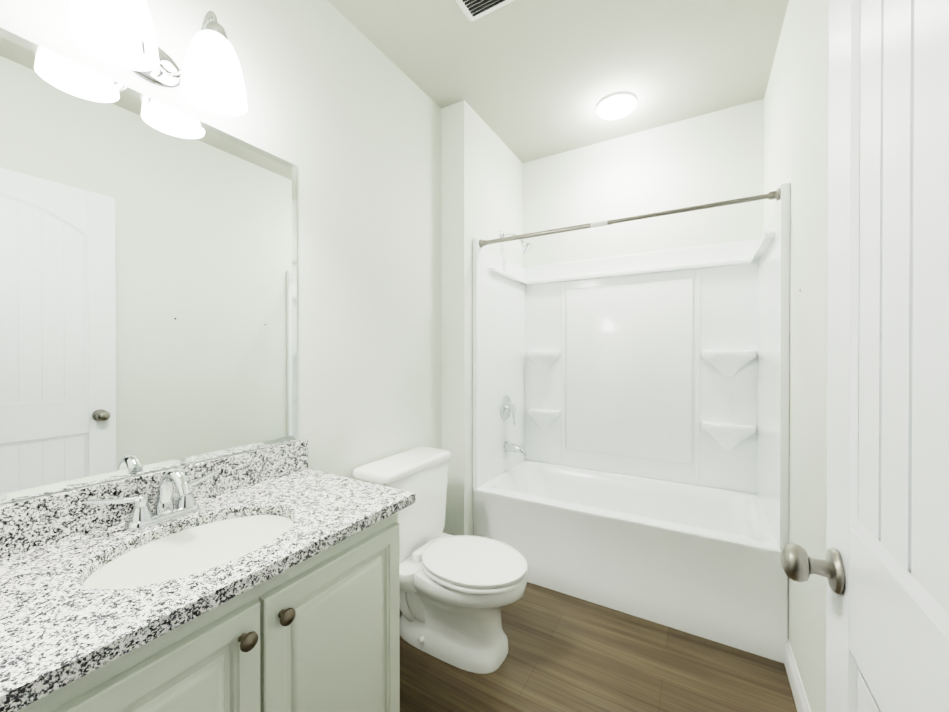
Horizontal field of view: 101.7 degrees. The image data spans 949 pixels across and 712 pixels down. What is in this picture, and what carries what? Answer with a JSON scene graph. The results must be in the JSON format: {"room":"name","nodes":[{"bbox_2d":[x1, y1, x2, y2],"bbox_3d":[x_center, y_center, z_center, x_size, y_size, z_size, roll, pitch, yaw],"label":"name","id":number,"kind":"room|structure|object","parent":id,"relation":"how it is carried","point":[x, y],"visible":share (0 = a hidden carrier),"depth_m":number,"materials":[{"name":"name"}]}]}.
{"room":"bathroom","nodes":[
{"label":"bathroom","id":0,"kind":"room"},
{"bbox_2d":[0,0,441,504],"bbox_3d":[-0.533,-0.112,1.850,0.100,2.740,3.080,0,0,30],"label":"wall","id":1,"kind":"structure","parent":0,"point":[342,113],"depth_m":1.68,"materials":[{"name":"white paint"}]},
{"bbox_2d":[0,27,296,503],"bbox_3d":[-0.942,-0.201,1.040,0.005,1.055,1.030,0,0,30],"label":"mirror","id":2,"kind":"object","parent":1,"relation":"attached to","point":[148,283],"visible":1,"depth_m":1.05,"materials":[{"name":"clear glass"}]},
{"bbox_2d":[67,0,246,115],"bbox_3d":[-0.826,-0.865,1.033,0.211,0.246,0.381,0,0,30],"label":"sconce","id":3,"kind":"object","parent":1,"relation":"attached to","point":[207,77],"visible":1,"depth_m":1.04,"materials":[{"name":"white glass"}]},
{"bbox_2d":[441,100,522,535],"bbox_3d":[0.087,-0.116,2.657,0.160,2.740,0.860,0,0,30],"label":"wall column","id":4,"kind":"structure","parent":0,"point":[481,180],"depth_m":2.30,"materials":[{"name":"white paint"}]},
{"bbox_2d":[500,231,531,252],"bbox_3d":[0.285,-0.776,2.612,0.221,0.171,0.076,0,0,30],"label":"shower head","id":5,"kind":"object","parent":4,"relation":"attached to","point":[526,247],"visible":0.94,"depth_m":2.58},
{"bbox_2d":[328,0,788,162],"bbox_3d":[0.227,-1.510,1.400,1.860,0.060,3.080,0,0,30],"label":"ceiling","id":6,"kind":"structure","parent":0,"point":[528,80],"depth_m":1.92,"materials":[{"name":"grey paint"}]},
{"bbox_2d":[455,0,513,20],"bbox_3d":[0.036,-1.466,1.500,0.300,0.027,0.300,0,0,30],"label":"ceiling vent","id":7,"kind":"object","parent":6,"relation":"in","point":[473,10],"visible":1,"depth_m":1.61,"materials":[{"name":"white plastic"}]},
{"bbox_2d":[595,90,637,119],"bbox_3d":[0.834,-1.456,2.274,0.236,0.056,0.236,0,0,30],"label":"flush-mount ceiling light","id":8,"kind":"object","parent":6,"relation":"attached to","point":[614,105],"visible":1,"depth_m":2.22,"materials":[{"name":"white glass"}]},
{"bbox_2d":[400,582,796,711],"bbox_3d":[0.227,1.290,1.414,1.860,0.060,3.080,0,0,30],"label":"floor","id":9,"kind":"structure","parent":0,"point":[567,653],"depth_m":1.54,"materials":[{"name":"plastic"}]},
{"bbox_2d":[0,440,415,711],"bbox_3d":[-0.692,0.780,0.910,0.573,0.966,1.081,0,0,30],"label":"bathroom vanity","id":10,"kind":"object","parent":9,"relation":"on","point":[263,580],"visible":1,"depth_m":0.89,"materials":[{"name":"white paint"}]},
{"bbox_2d":[85,468,219,530],"bbox_3d":[-0.800,0.369,1.024,0.154,0.145,0.301,0,0,30],"label":"faucet","id":11,"kind":"object","parent":10,"relation":"on","point":[165,516],"depth_m":1.03,"materials":[{"name":"silver metal"}]},
{"bbox_2d":[83,515,292,583],"bbox_3d":[-0.659,0.544,0.943,0.363,0.166,0.473,0,0,30],"label":"sink","id":12,"kind":"object","parent":10,"relation":"in","point":[187,547],"depth_m":0.95,"materials":[{"name":"white ceramic"}]},
{"bbox_2d":[352,447,527,673],"bbox_3d":[-0.113,0.875,1.732,0.730,0.766,0.504,0,0,30],"label":"toilet","id":13,"kind":"object","parent":9,"relation":"on","point":[458,593],"visible":0.9,"depth_m":1.64,"materials":[{"name":"white ceramic"}]},
{"bbox_2d":[473,460,787,662],"bbox_3d":[0.827,1.026,2.283,1.496,0.460,0.768,0,0,30],"label":"bathtub","id":14,"kind":"object","parent":9,"relation":"on","point":[701,561],"visible":0.92,"depth_m":1.95,"materials":[{"name":"white plastic"}]},
{"bbox_2d":[523,99,763,267],"bbox_3d":[0.977,-0.116,2.695,1.660,2.740,0.100,0,0,30],"label":"wall","id":15,"kind":"structure","parent":0,"point":[714,157],"depth_m":2.52,"materials":[{"name":"white paint"}]},
{"bbox_2d":[473,183,789,549],"bbox_3d":[0.828,0.042,2.281,1.497,1.503,0.762,0,0,30],"label":"wall panels","id":16,"kind":"object","parent":15,"relation":"attached to","point":[670,365],"visible":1,"depth_m":2.46,"materials":[{"name":"white plastic"}]},
{"bbox_2d":[500,395,516,424],"bbox_3d":[0.251,0.368,2.637,0.085,0.198,0.170,0,0,30],"label":"shower valve","id":17,"kind":"object","parent":16,"relation":"attached to","point":[507,407],"visible":1,"depth_m":2.62,"materials":[{"name":"silver metal"}]},
{"bbox_2d":[503,441,526,455],"bbox_3d":[0.281,0.630,2.621,0.154,0.086,0.074,0,0,30],"label":"tub spout","id":18,"kind":"object","parent":16,"relation":"attached to","point":[512,447],"visible":1,"depth_m":2.60,"materials":[{"name":"silver metal"}]},
{"bbox_2d":[479,188,779,247],"bbox_3d":[0.661,-0.683,1.990,1.439,0.050,0.050,0,0,30],"label":"curtain rod","id":19,"kind":"object","parent":16,"relation":"attached to","point":[771,195],"visible":1,"depth_m":1.91,"materials":[{"name":"silver metal"}]},
{"bbox_2d":[764,0,828,711],"bbox_3d":[0.987,-0.108,0.964,0.100,2.740,3.080,0,0,30],"label":"wall","id":20,"kind":"structure","parent":0,"point":[796,106],"depth_m":1.33,"materials":[{"name":"white paint"}]},
{"bbox_2d":[784,640,810,711],"bbox_3d":[0.742,1.212,0.668,0.019,0.104,2.107,0,0,30],"label":"baseboard","id":21,"kind":"structure","parent":20,"relation":"attached to","point":[798,692],"depth_m":1.37,"materials":[{"name":"white wood"}]},
{"bbox_2d":[781,0,948,711],"bbox_3d":[0.409,0.184,0.296,0.176,2.138,0.822,0,0,30],"label":"door","id":22,"kind":"structure","parent":20,"relation":"in","point":[883,568],"depth_m":0.46,"materials":[{"name":"white paint"}]}
]}

